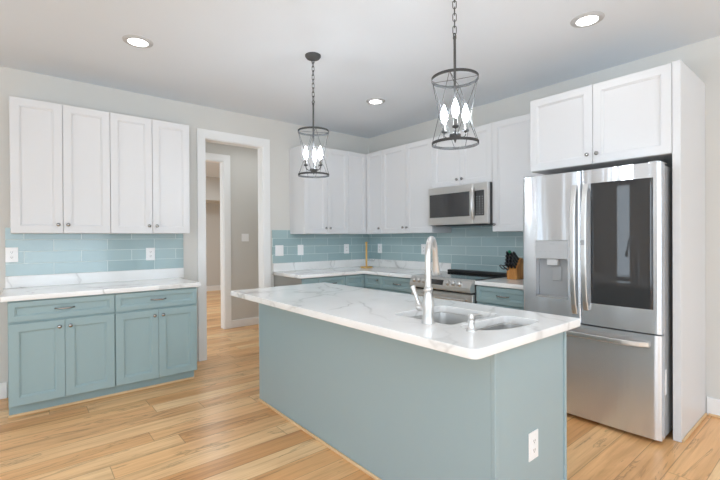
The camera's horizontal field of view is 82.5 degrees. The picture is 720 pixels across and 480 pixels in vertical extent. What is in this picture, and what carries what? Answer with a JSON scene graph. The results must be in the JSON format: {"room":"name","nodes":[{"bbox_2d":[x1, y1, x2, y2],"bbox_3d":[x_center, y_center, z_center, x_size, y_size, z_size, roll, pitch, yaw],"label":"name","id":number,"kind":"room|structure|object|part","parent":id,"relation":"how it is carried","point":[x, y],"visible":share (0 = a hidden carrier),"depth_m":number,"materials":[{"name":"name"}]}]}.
{"room":"kitchen","nodes":[
{"label":"kitchen","id":0,"kind":"room"},
{"bbox_2d":[0,66,368,397],"bbox_3d":[-2.723,-0.064,3.694,7.300,2.760,0.120,-1,0,-39],"label":"wall","id":1,"kind":"structure","parent":0,"point":[283,136],"depth_m":4.31,"materials":[{"name":"grey paint"}]},
{"bbox_2d":[0,382,6,398],"bbox_3d":[-4.174,1.263,2.413,3.190,0.135,0.014,-1,0,-39],"label":"baseboard","id":2,"kind":"structure","parent":1,"relation":"attached to","point":[3,386],"depth_m":3.41,"materials":[{"name":"white paint"}]},
{"bbox_2d":[9,96,110,233],"bbox_3d":[-2.551,-0.587,3.512,0.671,1.063,0.379,-1,0,-39],"label":"upper cabinet","id":3,"kind":"object","parent":1,"relation":"attached to","point":[60,154],"visible":1,"depth_m":3.37,"materials":[{"name":"white paint"}]},
{"bbox_3d":[-2.586,-0.586,3.289,0.330,1.059,0.020,-1,0,-39],"label":"door","id":4,"kind":"part","parent":3,"relation":"part of","materials":[{"name":"white paint"}]},
{"bbox_3d":[-2.327,-0.589,3.502,0.335,1.059,0.020,-1,0,-39],"label":"door","id":5,"kind":"part","parent":3,"relation":"part of","materials":[{"name":"white paint"}]},
{"bbox_2d":[5,228,182,275],"bbox_3d":[-2.406,0.094,3.870,1.416,0.406,0.009,-1,0,-39],"label":"tile backsplash","id":6,"kind":"structure","parent":1,"relation":"attached to","point":[38,254],"depth_m":3.79,"materials":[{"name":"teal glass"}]},
{"bbox_2d":[5,247,17,261],"bbox_3d":[-2.915,0.124,3.439,0.084,0.125,0.008,-1,0,-39],"label":"wall outlet","id":7,"kind":"object","parent":6,"relation":"attached to","point":[11,253],"visible":1,"depth_m":3.44,"materials":[{"name":"white plastic"}]},
{"bbox_2d":[146,248,154,259],"bbox_3d":[-2.097,0.140,4.113,0.084,0.125,0.008,-1,0,-39],"label":"wall outlet","id":8,"kind":"object","parent":6,"relation":"attached to","point":[150,252],"visible":1,"depth_m":4.11,"materials":[{"name":"white plastic"}]},
{"bbox_2d":[109,112,189,233],"bbox_3d":[-2.032,-0.593,3.939,0.670,1.063,0.379,-1,0,-39],"label":"upper cabinet","id":9,"kind":"object","parent":1,"relation":"attached to","point":[149,158],"visible":0.95,"depth_m":3.80,"materials":[{"name":"white paint"}]},
{"bbox_3d":[-2.066,-0.591,3.717,0.334,1.059,0.020,-1,0,-39],"label":"door","id":10,"kind":"part","parent":9,"relation":"part of","materials":[{"name":"white paint"}]},
{"bbox_3d":[-1.807,-0.594,3.930,0.330,1.059,0.020,-1,0,-39],"label":"door","id":11,"kind":"part","parent":9,"relation":"part of","materials":[{"name":"white paint"}]},
{"bbox_2d":[197,128,270,360],"bbox_3d":[-1.456,0.093,4.736,0.702,2.420,0.128,-1,0,-39],"label":"door frame","id":12,"kind":"structure","parent":1,"relation":"in","point":[260,149],"depth_m":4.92,"materials":[{"name":"white paint"}]},
{"bbox_2d":[289,144,348,233],"bbox_3d":[-0.504,-0.608,5.196,0.664,1.063,0.379,-1,0,-39],"label":"upper cabinet","id":13,"kind":"object","parent":1,"relation":"attached to","point":[317,205],"visible":0.99,"depth_m":5.05,"materials":[{"name":"white paint"}]},
{"bbox_3d":[-0.537,-0.607,4.975,0.329,1.059,0.020,-1,0,-39],"label":"door","id":14,"kind":"part","parent":13,"relation":"part of","materials":[{"name":"white paint"}]},
{"bbox_3d":[-0.281,-0.609,5.186,0.329,1.059,0.020,-1,0,-39],"label":"door","id":15,"kind":"part","parent":13,"relation":"part of","materials":[{"name":"white paint"}]},
{"bbox_2d":[272,230,368,262],"bbox_3d":[-0.467,0.075,5.466,1.545,0.406,0.009,-1,0,-39],"label":"tile backsplash","id":16,"kind":"structure","parent":1,"relation":"attached to","point":[317,247],"depth_m":5.39,"materials":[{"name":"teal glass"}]},
{"bbox_2d":[275,245,283,255],"bbox_3d":[-0.985,0.129,5.027,0.112,0.130,0.009,-1,0,-39],"label":"light switch","id":17,"kind":"object","parent":16,"relation":"attached to","point":[279,249],"visible":1,"depth_m":5.03,"materials":[{"name":"white plastic"}]},
{"bbox_2d":[298,245,303,254],"bbox_3d":[-0.754,0.127,5.218,0.086,0.130,0.009,-1,0,-39],"label":"light switch","id":18,"kind":"object","parent":16,"relation":"attached to","point":[300,247],"visible":1,"depth_m":5.22,"materials":[{"name":"white plastic"}]},
{"bbox_2d":[344,244,348,253],"bbox_3d":[-0.186,0.121,5.685,0.086,0.130,0.008,-1,0,-39],"label":"wall outlet","id":19,"kind":"object","parent":16,"relation":"attached to","point":[346,246],"visible":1,"depth_m":5.68,"materials":[{"name":"white plastic"}]},
{"bbox_2d":[348,150,382,233],"bbox_3d":[0.089,-0.613,5.506,0.645,1.063,0.654,-1,0,-39],"label":"upper cabinet","id":20,"kind":"object","parent":1,"relation":"attached to","point":[364,170],"visible":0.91,"depth_m":5.38,"materials":[{"name":"white paint"}]},
{"bbox_3d":[-0.038,-0.612,5.386,0.292,1.059,0.020,-1,0,-39],"label":"door","id":21,"kind":"part","parent":20,"relation":"part of","materials":[{"name":"white paint"}]},
{"bbox_3d":[0.187,-0.613,5.360,0.020,1.059,0.301,-1,0,-39],"label":"door","id":22,"kind":"part","parent":20,"relation":"part of","materials":[{"name":"white paint"}]},
{"bbox_2d":[206,203,220,285],"bbox_3d":[-4.381,-0.085,9.958,6.700,2.760,0.100,-1,0,-39],"label":"wall","id":23,"kind":"structure","parent":0,"point":[213,275],"depth_m":10.44,"materials":[{"name":"grey paint"}]},
{"bbox_2d":[206,176,219,203],"bbox_3d":[-4.089,-1.195,9.589,6.500,0.540,0.840,-1,0,-39],"label":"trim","id":24,"kind":"structure","parent":23,"relation":"attached to","point":[212,183],"depth_m":9.60,"materials":[{"name":"grey paint"}]},
{"bbox_2d":[207,285,220,290],"bbox_3d":[-4.337,1.230,9.920,6.500,0.130,0.014,-1,0,-39],"label":"baseboard","id":25,"kind":"structure","parent":23,"relation":"attached to","point":[216,287],"depth_m":10.44,"materials":[{"name":"white paint"}]},
{"bbox_2d":[205,142,258,319],"bbox_3d":[-1.464,-0.085,6.492,6.600,2.760,0.120,-1,0,-39],"label":"wall","id":26,"kind":"structure","parent":0,"point":[243,160],"depth_m":6.18,"materials":[{"name":"grey paint"}]},
{"bbox_2d":[205,152,230,328],"bbox_3d":[-2.395,0.079,5.725,0.985,2.450,0.128,-1,0,-39],"label":"door frame","id":27,"kind":"structure","parent":26,"relation":"in","point":[213,161],"depth_m":6.01,"materials":[{"name":"white paint"}]},
{"bbox_2d":[231,317,258,327],"bbox_3d":[-1.307,1.236,6.534,1.525,0.115,0.014,-1,0,-39],"label":"baseboard","id":28,"kind":"structure","parent":26,"relation":"attached to","point":[255,320],"depth_m":6.17,"materials":[{"name":"white paint"}]},
{"bbox_2d":[242,234,248,240],"bbox_3d":[-1.728,-0.037,6.187,0.114,0.116,0.014,-1,0,-39],"label":"light switch","id":29,"kind":"object","parent":26,"relation":"attached to","point":[245,237],"visible":1,"depth_m":6.19,"materials":[{"name":"white plastic"}]},
{"bbox_2d":[0,0,719,177],"bbox_3d":[-0.941,-1.503,3.400,9.700,0.100,14.800,-1,0,-39],"label":"ceiling","id":30,"kind":"structure","parent":0,"point":[247,57],"depth_m":3.09,"materials":[{"name":"white paint"}]},
{"bbox_2d":[122,35,152,47],"bbox_3d":[-1.617,-1.441,2.992,0.200,0.010,0.200,-1,0,-39],"label":"recessed light","id":31,"kind":"object","parent":30,"relation":"in","point":[133,40],"visible":1,"depth_m":2.98,"materials":[{"name":"grey"}]},
{"bbox_2d":[298,52,328,177],"bbox_3d":[-0.368,-0.980,3.240,0.246,0.950,0.246,0,0,11],"label":"pendant light","id":32,"kind":"object","parent":30,"relation":"hanging from","point":[311,56],"visible":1,"depth_m":3.22,"materials":[{"name":"grey metal"}]},
{"bbox_3d":[-0.423,-0.681,3.210,0.036,0.099,0.036,0,0,11],"label":"bulb","id":33,"kind":"part","parent":32,"relation":"part of","materials":[{"name":"white glass"}]},
{"bbox_3d":[-0.367,-0.821,3.241,0.022,0.560,0.018,0,0,-26],"label":"stem","id":34,"kind":"part","parent":32,"relation":"part of","materials":[{"name":"grey metal"}]},
{"bbox_3d":[-0.370,-1.258,3.239,0.025,0.334,0.018,0,0,11],"label":"chain","id":35,"kind":"part","parent":32,"relation":"part of","materials":[{"name":"grey metal"}]},
{"bbox_3d":[-0.310,-0.682,3.208,0.036,0.099,0.036,0,0,11],"label":"bulb","id":36,"kind":"part","parent":32,"relation":"part of","materials":[{"name":"white glass"}]},
{"bbox_2d":[366,98,384,104],"bbox_3d":[0.165,-1.458,4.331,0.200,0.010,0.200,-1,0,-39],"label":"recessed light","id":37,"kind":"object","parent":30,"relation":"in","point":[374,101],"visible":1,"depth_m":4.32,"materials":[{"name":"white"}]},
{"bbox_2d":[431,0,478,149],"bbox_3d":[0.503,-0.980,2.182,0.246,0.950,0.246,-1,0,-39],"label":"pendant light","id":38,"kind":"object","parent":30,"relation":"hanging from","point":[454,136],"visible":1,"depth_m":2.18,"materials":[{"name":"grey metal"}]},
{"bbox_3d":[0.456,-0.682,2.226,0.036,0.099,0.036,-1,0,-39],"label":"bulb","id":39,"kind":"part","parent":38,"relation":"part of","materials":[{"name":"white glass"}]},
{"bbox_3d":[0.504,-0.821,2.182,0.018,0.560,0.022,0,0,14],"label":"stem","id":40,"kind":"part","parent":38,"relation":"part of","materials":[{"name":"grey metal"}]},
{"bbox_3d":[0.502,-1.258,2.180,0.025,0.334,0.018,-1,0,-39],"label":"chain","id":41,"kind":"part","parent":38,"relation":"part of","materials":[{"name":"grey metal"}]},
{"bbox_3d":[0.492,-0.681,2.119,0.036,0.099,0.036,-1,0,-39],"label":"bulb","id":42,"kind":"part","parent":38,"relation":"part of","materials":[{"name":"white glass"}]},
{"bbox_3d":[0.567,-0.682,2.204,0.036,0.099,0.036,-1,0,-39],"label":"bulb","id":43,"kind":"part","parent":38,"relation":"part of","materials":[{"name":"white glass"}]},
{"bbox_2d":[570,11,604,27],"bbox_3d":[1.509,-1.459,2.728,0.200,0.010,0.200,-1,0,-39],"label":"recessed light","id":44,"kind":"object","parent":30,"relation":"in","point":[587,19],"visible":1,"depth_m":2.71,"materials":[{"name":"white"}]},
{"bbox_2d":[0,290,719,479],"bbox_3d":[-0.924,1.347,3.413,9.700,0.080,14.800,-1,0,-39],"label":"floor","id":45,"kind":"structure","parent":0,"point":[212,425],"depth_m":2.66,"materials":[{"name":"brown wood"}]},
{"bbox_2d":[7,293,114,415],"bbox_3d":[-2.463,0.879,3.399,0.672,0.872,0.664,-1,0,-39],"label":"base cabinet","id":46,"kind":"object","parent":45,"relation":"on","point":[61,351],"visible":0.95,"depth_m":3.15,"materials":[{"name":"teal paint"}]},
{"bbox_3d":[-2.409,0.910,3.072,0.331,0.598,0.020,-1,0,-39],"label":"door","id":47,"kind":"part","parent":46,"relation":"part of","materials":[{"name":"teal paint"}]},
{"bbox_3d":[-2.283,0.522,3.176,0.666,0.143,0.020,-1,0,-39],"label":"drawer","id":48,"kind":"part","parent":46,"relation":"part of","materials":[{"name":"teal paint"}]},
{"bbox_3d":[-2.267,0.521,3.156,0.130,0.015,0.040,-1,0,-39],"label":"pull handle","id":49,"kind":"part","parent":46,"relation":"part of","materials":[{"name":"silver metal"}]},
{"bbox_3d":[-2.152,0.908,3.283,0.331,0.598,0.020,-1,0,-39],"label":"door","id":50,"kind":"part","parent":46,"relation":"part of","materials":[{"name":"teal paint"}]},
{"bbox_2d":[0,268,199,301],"bbox_3d":[-2.207,0.367,3.619,1.431,0.139,0.649,-1,0,-39],"label":"countertop","id":51,"kind":"structure","parent":46,"relation":"on","point":[46,286],"depth_m":3.60,"materials":[{"name":"stone"}]},
{"bbox_2d":[8,376,193,417],"bbox_3d":[-2.082,1.303,3.456,1.337,0.020,0.011,-1,0,-39],"label":"trim","id":52,"kind":"structure","parent":45,"relation":"on","point":[189,378],"depth_m":3.38,"materials":[{"name":"brown wood"}]},
{"bbox_2d":[114,287,196,392],"bbox_3d":[-1.949,0.874,3.822,0.660,0.872,0.664,-1,0,-39],"label":"base cabinet","id":53,"kind":"object","parent":45,"relation":"on","point":[156,330],"visible":0.88,"depth_m":3.58,"materials":[{"name":"teal paint"}]},
{"bbox_3d":[-1.893,0.905,3.497,0.325,0.598,0.020,-1,0,-39],"label":"door","id":54,"kind":"part","parent":53,"relation":"part of","materials":[{"name":"teal paint"}]},
{"bbox_3d":[-1.768,0.517,3.599,0.654,0.143,0.020,-1,0,-39],"label":"drawer","id":55,"kind":"part","parent":53,"relation":"part of","materials":[{"name":"teal paint"}]},
{"bbox_3d":[-1.640,0.903,3.705,0.325,0.598,0.020,-1,0,-39],"label":"door","id":56,"kind":"part","parent":53,"relation":"part of","materials":[{"name":"teal paint"}]},
{"bbox_2d":[274,275,317,286],"bbox_3d":[-0.756,0.862,4.828,0.236,0.872,0.627,-1,0,-39],"label":"base cabinet","id":57,"kind":"object","parent":45,"relation":"on","point":[278,280],"visible":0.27,"depth_m":4.68,"materials":[{"name":"teal paint"}]},
{"bbox_3d":[-0.842,0.863,4.757,0.014,0.872,0.627,-1,0,-39],"label":"panel","id":58,"kind":"part","parent":57,"relation":"part of","materials":[{"name":"grey"}]},
{"bbox_3d":[-0.558,0.812,4.596,0.217,0.758,0.018,-1,0,-39],"label":"panel","id":59,"kind":"part","parent":57,"relation":"part of","materials":[{"name":"teal paint"}]},
{"bbox_2d":[318,275,344,284],"bbox_3d":[-0.507,0.860,5.009,0.378,0.872,0.664,-1,0,-39],"label":"base cabinet","id":60,"kind":"object","parent":45,"relation":"on","point":[340,280],"visible":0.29,"depth_m":4.79,"materials":[{"name":"teal paint"}]},
{"bbox_2d":[344,274,381,289],"bbox_3d":[0.081,0.855,5.316,0.921,0.872,0.937,-1,0,-39],"label":"base cabinet","id":61,"kind":"object","parent":45,"relation":"on","point":[369,281],"visible":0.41,"depth_m":4.99,"materials":[{"name":"teal paint"}]},
{"bbox_3d":[-0.069,0.500,4.998,0.284,0.143,0.020,-1,0,-39],"label":"drawer","id":62,"kind":"part","parent":61,"relation":"part of","materials":[{"name":"teal paint"}]},
{"bbox_2d":[272,259,450,278],"bbox_3d":[0.007,0.348,4.904,1.551,0.139,1.481,-1,0,-39],"label":"countertop","id":63,"kind":"structure","parent":61,"relation":"on","point":[393,268],"depth_m":5.15,"materials":[{"name":"stone"}]},
{"bbox_2d":[360,242,372,267],"bbox_3d":[0.087,0.200,5.560,0.163,0.352,0.163,-1,0,-39],"label":"paper towel holder","id":64,"kind":"object","parent":63,"relation":"on","point":[365,266],"visible":0.98,"depth_m":5.55,"materials":[{"name":"brown wood"}]},
{"bbox_3d":[0.157,0.499,4.970,0.020,0.143,0.300,-1,0,-39],"label":"drawer","id":65,"kind":"part","parent":61,"relation":"part of","materials":[{"name":"teal paint"}]},
{"bbox_2d":[381,276,412,293],"bbox_3d":[0.651,0.854,4.826,0.664,0.872,0.543,-1,0,-39],"label":"base cabinet","id":66,"kind":"object","parent":45,"relation":"on","point":[388,283],"visible":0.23,"depth_m":4.66,"materials":[{"name":"teal paint"}]},
{"bbox_2d":[231,282,579,479],"bbox_3d":[0.055,0.847,2.623,0.912,0.914,2.240,-1,0,-39],"label":"kitchen island","id":67,"kind":"object","parent":45,"relation":"on","point":[400,396],"visible":0.99,"depth_m":2.06,"materials":[{"name":"teal paint"}]},
{"bbox_2d":[258,398,381,479],"bbox_3d":[-0.143,1.296,2.517,0.012,0.020,2.143,-1,0,-39],"label":"trim","id":68,"kind":"structure","parent":67,"relation":"attached to","point":[336,451],"depth_m":2.62,"materials":[{"name":"brown wood"}]},
{"bbox_2d":[231,282,579,358],"bbox_3d":[0.043,0.410,2.613,0.886,0.038,2.240,-1,0,-39],"label":"island countertop","id":69,"kind":"structure","parent":67,"relation":"on","point":[388,314],"depth_m":2.11,"materials":[{"name":"stone"}]},
{"bbox_2d":[410,236,439,323],"bbox_3d":[0.358,0.186,2.029,0.224,0.411,0.147,-1,0,-39],"label":"kitchen faucet","id":70,"kind":"object","parent":69,"relation":"on","point":[427,307],"visible":1,"depth_m":1.94,"materials":[{"name":"silver metal"}]},
{"bbox_3d":[0.272,0.271,1.998,0.025,0.099,0.061,-1,0,-44],"label":"lever","id":71,"kind":"part","parent":70,"relation":"part of","materials":[{"name":"silver metal"}]},
{"bbox_2d":[411,312,523,329],"bbox_3d":[0.526,0.532,2.083,0.430,0.205,0.626,-1,0,-39],"label":"sink","id":72,"kind":"object","parent":69,"relation":"in","point":[439,317],"visible":0.07,"depth_m":2.35,"materials":[{"name":"silver metal"}]},
{"bbox_3d":[0.454,0.532,2.171,0.430,0.205,0.399,-1,0,-39],"label":"bowl","id":73,"kind":"part","parent":72,"relation":"part of","materials":[{"name":"silver metal"}]},
{"bbox_3d":[0.660,0.512,1.920,0.422,0.165,0.204,-1,0,-39],"label":"bowl","id":74,"kind":"part","parent":72,"relation":"part of","materials":[{"name":"silver metal"}]},
{"bbox_2d":[466,313,481,331],"bbox_3d":[0.497,0.355,1.788,0.090,0.074,0.045,-1,0,-39],"label":"soap dispenser","id":75,"kind":"object","parent":69,"relation":"on","point":[471,322],"visible":1,"depth_m":1.76,"materials":[{"name":"silver metal"}]},
{"bbox_3d":[0.558,0.868,1.693,0.030,0.875,0.020,-1,0,-39],"label":"corner post","id":76,"kind":"part","parent":67,"relation":"part of","materials":[{"name":"teal paint"}]},
{"bbox_3d":[0.796,0.866,1.894,0.592,0.875,0.012,-1,0,-39],"label":"panel","id":77,"kind":"part","parent":67,"relation":"part of","materials":[{"name":"teal paint"}]},
{"bbox_2d":[528,429,537,461],"bbox_3d":[0.795,0.939,1.879,0.084,0.128,0.008,-1,0,-39],"label":"wall outlet","id":78,"kind":"object","parent":67,"relation":"attached to","point":[533,436],"visible":1,"depth_m":1.87,"materials":[{"name":"white plastic"}]},
{"bbox_3d":[1.036,0.864,2.086,0.022,0.875,0.020,-1,0,-39],"label":"corner post","id":79,"kind":"part","parent":67,"relation":"part of","materials":[{"name":"teal paint"}]},
{"bbox_2d":[410,269,506,303],"bbox_3d":[1.032,0.816,4.290,0.735,0.950,0.766,-1,0,-39],"label":"range","id":80,"kind":"object","parent":45,"relation":"on","point":[454,284],"visible":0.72,"depth_m":4.07,"materials":[{"name":"grey metal"}]},
{"bbox_3d":[0.774,0.563,4.077,0.070,0.023,0.666,-1,0,-39],"label":"oven handle","id":81,"kind":"part","parent":80,"relation":"part of","materials":[{"name":"silver metal"}]},
{"bbox_3d":[0.803,0.433,4.101,0.084,0.121,0.764,-1,0,-39],"label":"control panel","id":82,"kind":"part","parent":80,"relation":"part of","materials":[{"name":"silver metal"}]},
{"bbox_3d":[0.816,0.788,4.112,0.036,0.550,0.758,-1,0,-39],"label":"oven door","id":83,"kind":"part","parent":80,"relation":"part of","materials":[{"name":"silver metal"}]},
{"bbox_2d":[416,272,506,280],"bbox_3d":[1.074,0.382,4.324,0.618,0.026,0.766,-1,0,-39],"label":"cooktop","id":84,"kind":"object","parent":80,"relation":"in","point":[475,276],"depth_m":4.26,"materials":[{"name":"black glass"}]},
{"bbox_2d":[476,285,523,309],"bbox_3d":[1.488,0.854,3.809,0.664,0.872,0.552,-1,0,-39],"label":"base cabinet","id":85,"kind":"object","parent":45,"relation":"on","point":[511,298],"visible":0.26,"depth_m":3.64,"materials":[{"name":"teal paint"}]},
{"bbox_3d":[1.179,0.886,3.732,0.020,0.598,0.271,-1,0,-39],"label":"door","id":86,"kind":"part","parent":85,"relation":"part of","materials":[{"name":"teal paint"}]},
{"bbox_2d":[475,277,522,289],"bbox_3d":[1.492,0.395,3.810,0.649,0.038,0.555,-1,0,-39],"label":"countertop","id":87,"kind":"structure","parent":85,"relation":"on","point":[503,282],"depth_m":3.70,"materials":[{"name":"stone"}]},
{"bbox_2d":[499,250,522,279],"bbox_3d":[1.464,0.236,3.955,0.256,0.279,0.136,-1,0,-39],"label":"knife block","id":88,"kind":"object","parent":87,"relation":"on","point":[514,264],"visible":0.99,"depth_m":3.91,"materials":[{"name":"brown wood"}]},
{"bbox_2d":[523,160,672,441],"bbox_3d":[1.852,0.391,3.135,0.832,1.800,0.917,-1,0,-39],"label":"refrigerator","id":89,"kind":"object","parent":45,"relation":"on","point":[598,243],"visible":0.9,"depth_m":2.78,"materials":[{"name":"grey metal"}]},
{"bbox_3d":[1.461,0.051,3.123,0.082,1.086,0.439,-1,0,-39],"label":"door","id":90,"kind":"part","parent":89,"relation":"part of","materials":[{"name":"silver metal"}]},
{"bbox_3d":[1.527,0.067,2.938,0.060,0.925,0.035,-1,0,-39],"label":"handle","id":91,"kind":"part","parent":89,"relation":"part of","materials":[{"name":"silver metal"}]},
{"bbox_3d":[1.575,0.050,2.880,0.060,0.890,0.035,-1,0,-39],"label":"handle","id":92,"kind":"part","parent":89,"relation":"part of","materials":[{"name":"silver metal"}]},
{"bbox_3d":[1.576,0.666,2.882,0.065,0.033,0.757,-1,0,-39],"label":"handle","id":93,"kind":"part","parent":89,"relation":"part of","materials":[{"name":"silver metal"}]},
{"bbox_3d":[1.618,0.934,2.943,0.082,0.660,0.917,-1,0,-39],"label":"freezer drawer","id":94,"kind":"part","parent":89,"relation":"part of","materials":[{"name":"silver metal"}]},
{"bbox_3d":[1.762,0.023,2.759,0.080,0.837,0.368,-1,0,-39],"label":"glass panel","id":95,"kind":"part","parent":89,"relation":"part of","materials":[{"name":"black glass"}]},
{"bbox_3d":[1.754,0.051,2.767,0.082,1.086,0.472,-1,0,-39],"label":"door","id":96,"kind":"part","parent":89,"relation":"part of","materials":[{"name":"silver metal"}]},
{"bbox_2d":[672,60,705,441],"bbox_3d":[2.282,0.071,2.839,0.659,2.438,0.044,-1,0,-39],"label":"panel","id":97,"kind":"object","parent":45,"relation":"on","point":[688,90],"visible":0.89,"depth_m":2.73,"materials":[{"name":"white paint"}]},
{"bbox_2d":[369,36,719,412],"bbox_3d":[2.512,-0.092,3.171,0.120,2.760,10.060,-1,0,-39],"label":"wall","id":98,"kind":"structure","parent":0,"point":[702,57],"depth_m":3.03,"materials":[{"name":"grey paint"}]},
{"bbox_2d":[382,138,450,233],"bbox_3d":[0.665,-0.614,5.016,0.379,1.063,0.834,-1,0,-39],"label":"upper cabinet","id":99,"kind":"object","parent":98,"relation":"attached to","point":[407,168],"visible":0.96,"depth_m":4.89,"materials":[{"name":"white paint"}]},
{"bbox_3d":[0.416,-0.613,5.082,0.020,1.059,0.414,-1,0,-39],"label":"door","id":100,"kind":"part","parent":99,"relation":"part of","materials":[{"name":"white paint"}]},
{"bbox_3d":[0.681,-0.613,4.760,0.020,1.059,0.413,-1,0,-39],"label":"door","id":101,"kind":"part","parent":99,"relation":"part of","materials":[{"name":"white paint"}]},
{"bbox_2d":[369,225,522,272],"bbox_3d":[1.024,0.108,4.880,0.009,0.530,2.809,-1,0,-39],"label":"tile backsplash","id":102,"kind":"structure","parent":98,"relation":"attached to","point":[477,248],"depth_m":4.72,"materials":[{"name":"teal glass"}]},
{"bbox_2d":[378,244,381,252],"bbox_3d":[0.278,0.118,5.771,0.008,0.130,0.086,-1,0,-39],"label":"wall outlet","id":103,"kind":"object","parent":102,"relation":"attached to","point":[379,245],"visible":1,"depth_m":5.76,"materials":[{"name":"white plastic"}]},
{"bbox_2d":[421,244,425,253],"bbox_3d":[0.798,0.116,5.139,0.008,0.130,0.086,-1,0,-39],"label":"wall outlet","id":104,"kind":"object","parent":102,"relation":"attached to","point":[422,245],"visible":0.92,"depth_m":5.14,"materials":[{"name":"white plastic"}]},
{"bbox_2d":[432,123,491,187],"bbox_3d":[1.169,-0.857,4.400,0.379,0.577,0.758,-1,0,-39],"label":"upper cabinet","id":105,"kind":"object","parent":98,"relation":"attached to","point":[471,165],"visible":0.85,"depth_m":4.25,"materials":[{"name":"white paint"}]},
{"bbox_3d":[0.933,-0.856,4.451,0.020,0.573,0.377,-1,0,-39],"label":"door","id":106,"kind":"part","parent":105,"relation":"part of","materials":[{"name":"white paint"}]},
{"bbox_2d":[428,182,492,226],"bbox_3d":[1.133,-0.359,4.370,0.460,0.414,0.756,-1,0,-39],"label":"microwave","id":107,"kind":"object","parent":105,"relation":"attached to","point":[466,204],"visible":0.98,"depth_m":4.21,"materials":[{"name":"grey metal"}]},
{"bbox_3d":[0.953,-0.363,4.333,0.036,0.404,0.584,-1,0,-39],"label":"door","id":108,"kind":"part","parent":107,"relation":"part of","materials":[{"name":"silver metal"}]},
{"bbox_3d":[1.110,-0.365,4.074,0.048,0.318,0.027,-1,0,-39],"label":"handle","id":109,"kind":"part","parent":107,"relation":"part of","materials":[{"name":"silver metal"}]},
{"bbox_3d":[1.194,-0.363,4.040,0.036,0.404,0.170,-1,0,-39],"label":"control panel","id":110,"kind":"part","parent":107,"relation":"part of","materials":[{"name":"silver metal"}]},
{"bbox_3d":[1.174,-0.856,4.158,0.020,0.573,0.375,-1,0,-39],"label":"door","id":111,"kind":"part","parent":105,"relation":"part of","materials":[{"name":"white paint"}]},
{"bbox_2d":[492,113,542,231],"bbox_3d":[1.587,-0.614,3.896,0.379,1.063,0.550,-1,0,-39],"label":"upper cabinet","id":112,"kind":"object","parent":98,"relation":"attached to","point":[511,136],"visible":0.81,"depth_m":3.87,"materials":[{"name":"white paint"}]},
{"bbox_2d":[530,63,671,174],"bbox_3d":[1.946,-0.853,3.212,0.689,0.583,0.955,-1,0,-39],"label":"upper cabinet","id":113,"kind":"object","parent":98,"relation":"attached to","point":[627,119],"visible":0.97,"depth_m":2.96,"materials":[{"name":"white paint"}]},
{"bbox_3d":[1.560,-0.851,3.202,0.020,0.579,0.476,-1,0,-39],"label":"door","id":114,"kind":"part","parent":113,"relation":"part of","materials":[{"name":"white paint"}]},
{"bbox_3d":[1.863,-0.851,2.833,0.020,0.579,0.473,-1,0,-39],"label":"door","id":115,"kind":"part","parent":113,"relation":"part of","materials":[{"name":"white paint"}]},
{"bbox_2d":[682,413,706,442],"bbox_3d":[2.299,1.280,2.816,0.629,0.020,0.012,-1,0,-39],"label":"trim","id":116,"kind":"structure","parent":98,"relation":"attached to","point":[702,418],"depth_m":2.78,"materials":[{"name":"brown wood"}]},
{"bbox_2d":[707,397,719,415],"bbox_3d":[4.075,1.220,1.182,0.014,0.135,4.782,-1,0,-39],"label":"baseboard","id":117,"kind":"structure","parent":98,"relation":"attached to","point":[713,404],"depth_m":2.99,"materials":[{"name":"white paint"}]},
{"bbox_2d":[709,413,719,418],"bbox_3d":[4.069,1.278,1.169,0.012,0.020,4.768,-1,0,-39],"label":"trim","id":118,"kind":"structure","parent":98,"relation":"attached to","point":[710,414],"depth_m":2.98,"materials":[{"name":"brown wood"}]}
]}

